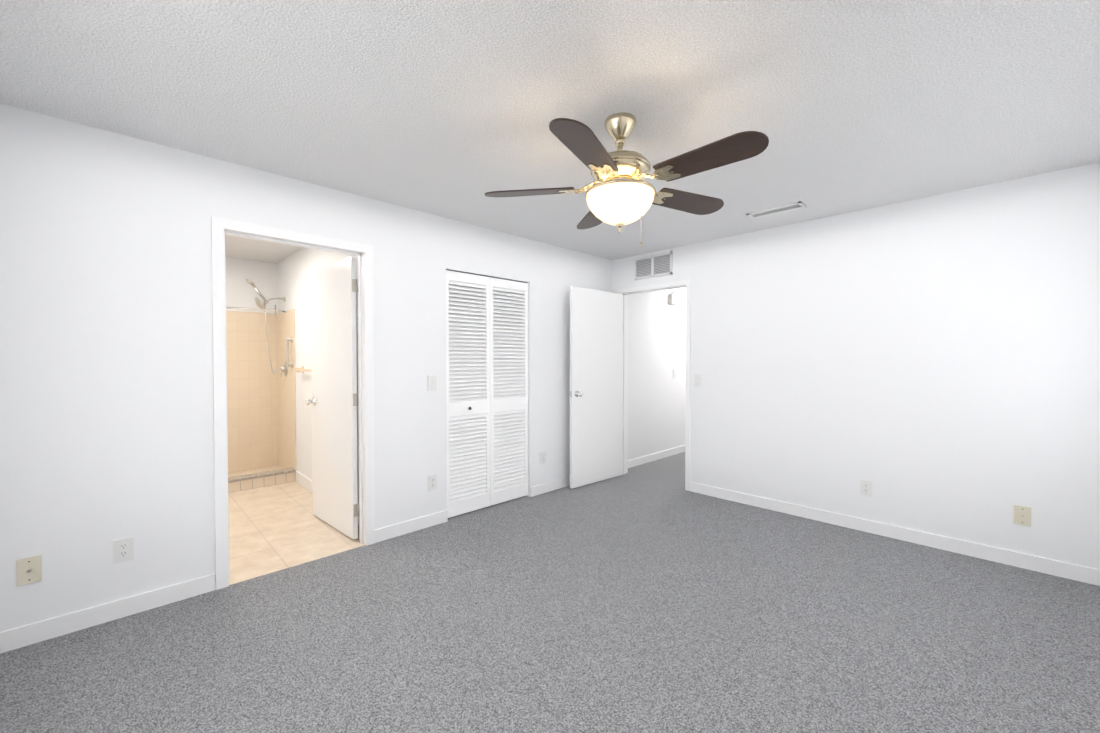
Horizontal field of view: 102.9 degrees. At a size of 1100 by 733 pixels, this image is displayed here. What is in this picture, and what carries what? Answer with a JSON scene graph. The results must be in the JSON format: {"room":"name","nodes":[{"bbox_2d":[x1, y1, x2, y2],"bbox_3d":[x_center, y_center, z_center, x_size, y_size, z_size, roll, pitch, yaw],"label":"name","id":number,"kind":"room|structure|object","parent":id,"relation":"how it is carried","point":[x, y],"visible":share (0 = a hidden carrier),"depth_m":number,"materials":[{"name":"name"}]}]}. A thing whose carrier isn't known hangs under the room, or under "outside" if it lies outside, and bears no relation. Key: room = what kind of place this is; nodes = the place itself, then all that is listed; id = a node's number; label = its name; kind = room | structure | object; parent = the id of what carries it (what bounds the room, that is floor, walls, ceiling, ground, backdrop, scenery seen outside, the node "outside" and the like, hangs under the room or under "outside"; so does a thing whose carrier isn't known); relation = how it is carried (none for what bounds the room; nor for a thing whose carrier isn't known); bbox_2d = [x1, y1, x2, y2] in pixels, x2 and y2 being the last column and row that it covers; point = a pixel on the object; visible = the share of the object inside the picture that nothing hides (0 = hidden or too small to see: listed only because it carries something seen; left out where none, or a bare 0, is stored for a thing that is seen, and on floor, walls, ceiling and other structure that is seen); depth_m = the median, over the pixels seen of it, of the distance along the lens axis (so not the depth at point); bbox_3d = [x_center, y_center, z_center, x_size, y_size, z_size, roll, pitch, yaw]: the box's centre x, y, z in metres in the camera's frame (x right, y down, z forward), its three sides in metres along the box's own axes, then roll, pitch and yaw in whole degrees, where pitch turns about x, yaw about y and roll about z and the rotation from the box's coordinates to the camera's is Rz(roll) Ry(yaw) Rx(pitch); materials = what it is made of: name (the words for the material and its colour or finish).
{"room":"empty bedroom","nodes":[
{"label":"empty bedroom","id":0,"kind":"room"},
{"bbox_2d":[228,481,364,584],"bbox_3d":[-2.911,1.299,3.623,2.040,0.100,3.020,-1,1,-44],"label":"floor","id":1,"kind":"structure","parent":0,"point":[275,528],"depth_m":3.29,"materials":[{"name":"beige tile"}]},
{"bbox_2d":[0,103,611,631],"bbox_3d":[0.175,0.013,4.596,7.840,2.440,0.120,-1,1,-44],"label":"wall","id":2,"kind":"structure","parent":0,"point":[107,416],"depth_m":2.32,"materials":[{"name":"white paint"}]},
{"bbox_2d":[16,555,41,585],"bbox_3d":[-2.384,0.935,2.007,0.074,0.119,0.017,-1,1,-44],"label":"outlet","id":3,"kind":"object","parent":2,"relation":"attached to","point":[28,570],"visible":1,"depth_m":2.01,"materials":[{"name":"beige plastic"}]},
{"bbox_2d":[113,536,133,563],"bbox_3d":[-2.164,0.931,2.226,0.074,0.119,0.012,-1,1,-44],"label":"electrical outlet","id":4,"kind":"object","parent":2,"relation":"attached to","point":[123,549],"visible":1,"depth_m":2.22,"materials":[{"name":"white plastic"}]},
{"bbox_2d":[226,309,296,492],"bbox_3d":[-3.354,0.308,4.595,1.050,1.850,0.748,-1,1,-44],"label":"tiled wall","id":5,"kind":"structure","parent":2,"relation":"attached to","point":[261,411],"depth_m":4.99,"materials":[{"name":"tile"}]},
{"bbox_2d":[226,306,286,312],"bbox_3d":[-3.305,-0.606,4.522,1.038,0.034,0.034,-1,1,-44],"label":"shower rod","id":6,"kind":"object","parent":5,"relation":"attached to","point":[255,309],"visible":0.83,"depth_m":4.68,"materials":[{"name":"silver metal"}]},
{"bbox_2d":[245,279,292,376],"bbox_3d":[-3.038,-0.411,4.745,0.372,1.056,0.435,-1,1,-44],"label":"shower head","id":7,"kind":"object","parent":5,"relation":"attached to","point":[286,365],"visible":0.96,"depth_m":4.82,"materials":[{"name":"silver metal"}]},
{"bbox_2d":[295,366,311,372],"bbox_3d":[-2.367,0.038,4.283,0.070,0.070,0.580,-1,1,-44],"label":"towel bar","id":8,"kind":"object","parent":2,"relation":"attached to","point":[302,369],"visible":0.5,"depth_m":4.43,"materials":[{"name":"beige metal"}]},
{"bbox_2d":[306,257,358,539],"bbox_3d":[-1.685,0.229,3.406,0.792,2.023,0.169,1,1,43],"label":"bathroom door","id":9,"kind":"structure","parent":2,"relation":"in","point":[334,401],"depth_m":3.33,"materials":[{"name":"painted wood"},{"name":"brushed nickel"}]},
{"bbox_2d":[427,376,436,390],"bbox_3d":[-0.919,0.132,3.429,0.074,0.119,0.020,-1,1,-44],"label":"light switch","id":10,"kind":"object","parent":2,"relation":"attached to","point":[432,383],"visible":1,"depth_m":3.43,"materials":[{"name":"white plastic"}]},
{"bbox_2d":[428,474,436,490],"bbox_3d":[-0.921,0.912,3.444,0.074,0.119,0.012,-1,1,-44],"label":"electrical outlet","id":11,"kind":"object","parent":2,"relation":"attached to","point":[432,482],"visible":1,"depth_m":3.44,"materials":[{"name":"white plastic"}]},
{"bbox_2d":[446,270,527,517],"bbox_3d":[-0.529,0.224,3.861,0.892,2.014,0.065,-1,1,-44],"label":"bifold closet door","id":12,"kind":"structure","parent":2,"relation":"in","point":[487,421],"depth_m":3.83,"materials":[{"name":"white wood"}]},
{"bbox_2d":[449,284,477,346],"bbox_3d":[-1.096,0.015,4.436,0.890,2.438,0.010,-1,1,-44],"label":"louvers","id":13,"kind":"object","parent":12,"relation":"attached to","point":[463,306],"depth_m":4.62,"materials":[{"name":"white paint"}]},
{"bbox_2d":[540,451,545,464],"bbox_3d":[-0.065,0.893,4.284,0.074,0.119,0.012,-1,1,-44],"label":"electrical outlet","id":14,"kind":"object","parent":2,"relation":"attached to","point":[542,457],"visible":1,"depth_m":4.28,"materials":[{"name":"white plastic"}]},
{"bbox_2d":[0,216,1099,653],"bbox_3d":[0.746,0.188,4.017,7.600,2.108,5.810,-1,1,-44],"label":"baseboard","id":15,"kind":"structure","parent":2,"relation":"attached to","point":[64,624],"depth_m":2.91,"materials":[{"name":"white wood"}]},
{"bbox_2d":[0,452,1099,732],"bbox_3d":[1.201,1.300,3.571,7.840,0.100,4.750,-1,1,-44],"label":"floor carpet","id":16,"kind":"object","parent":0,"point":[650,598],"visible":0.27,"depth_m":2.05,"materials":[{"name":"grey carpet"}]},
{"bbox_2d":[0,0,1099,263],"bbox_3d":[0.483,-1.252,4.262,7.840,0.100,6.800,-1,1,-44],"label":"ceiling","id":17,"kind":"structure","parent":0,"point":[448,108],"depth_m":1.86,"materials":[{"name":"white paint"}]},
{"bbox_2d":[485,113,768,246],"bbox_3d":[0.374,-0.860,2.055,1.272,0.613,1.222,-1,1,-44],"label":"ceiling fan","id":18,"kind":"object","parent":17,"relation":"hanging from","point":[620,194],"visible":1,"depth_m":1.96,"materials":[{"name":"brown wood"}]},
{"bbox_2d":[747,201,805,218],"bbox_3d":[1.708,-1.181,3.321,0.130,0.011,0.380,-1,1,-44],"label":"ceiling vent","id":19,"kind":"object","parent":17,"relation":"in","point":[779,209],"visible":0.98,"depth_m":3.31,"materials":[{"name":"white metal"}]},
{"bbox_2d":[612,162,1099,569],"bbox_3d":[2.030,0.026,3.775,0.120,2.440,3.630,-1,1,-44],"label":"wall","id":20,"kind":"structure","parent":0,"point":[928,365],"depth_m":3.15,"materials":[{"name":"white paint"}]},
{"bbox_2d":[569,286,622,488],"bbox_3d":[0.510,0.208,4.658,0.802,2.023,0.169,-1,1,-41],"label":"bedroom door","id":21,"kind":"structure","parent":20,"relation":"in","point":[596,386],"depth_m":4.61,"materials":[{"name":"painted wood"},{"name":"brushed nickel"}]},
{"bbox_2d":[634,252,672,279],"bbox_3d":[1.083,-1.058,4.629,0.012,0.230,0.460,-1,1,-44],"label":"air vent","id":22,"kind":"object","parent":20,"relation":"in","point":[656,265],"visible":1,"depth_m":4.62,"materials":[{"name":"white metal"}]},
{"bbox_2d":[668,291,677,304],"bbox_3d":[1.663,-0.927,5.913,0.150,0.177,0.062,-1,1,-44],"label":"door chime","id":23,"kind":"object","parent":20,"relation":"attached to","point":[672,298],"visible":1,"depth_m":5.87,"materials":[{"name":"white plastic"}]},
{"bbox_2d":[694,374,700,386],"bbox_3d":[1.437,0.138,4.281,0.031,0.125,0.072,-1,1,-44],"label":"double light switch","id":24,"kind":"object","parent":20,"relation":"attached to","point":[697,380],"visible":1,"depth_m":4.28,"materials":[{"name":"white plastic"}]},
{"bbox_2d":[860,479,871,496],"bbox_3d":[2.396,0.922,3.323,0.012,0.119,0.074,-1,1,-44],"label":"electrical outlet","id":25,"kind":"object","parent":20,"relation":"attached to","point":[865,487],"visible":1,"depth_m":3.32,"materials":[{"name":"white plastic"}]},
{"bbox_2d":[1014,505,1030,526],"bbox_3d":[2.958,0.935,2.746,0.017,0.119,0.074,-1,1,-44],"label":"outlet","id":26,"kind":"object","parent":20,"relation":"attached to","point":[1022,515],"visible":1,"depth_m":2.75,"materials":[{"name":"beige plastic"}]}
]}

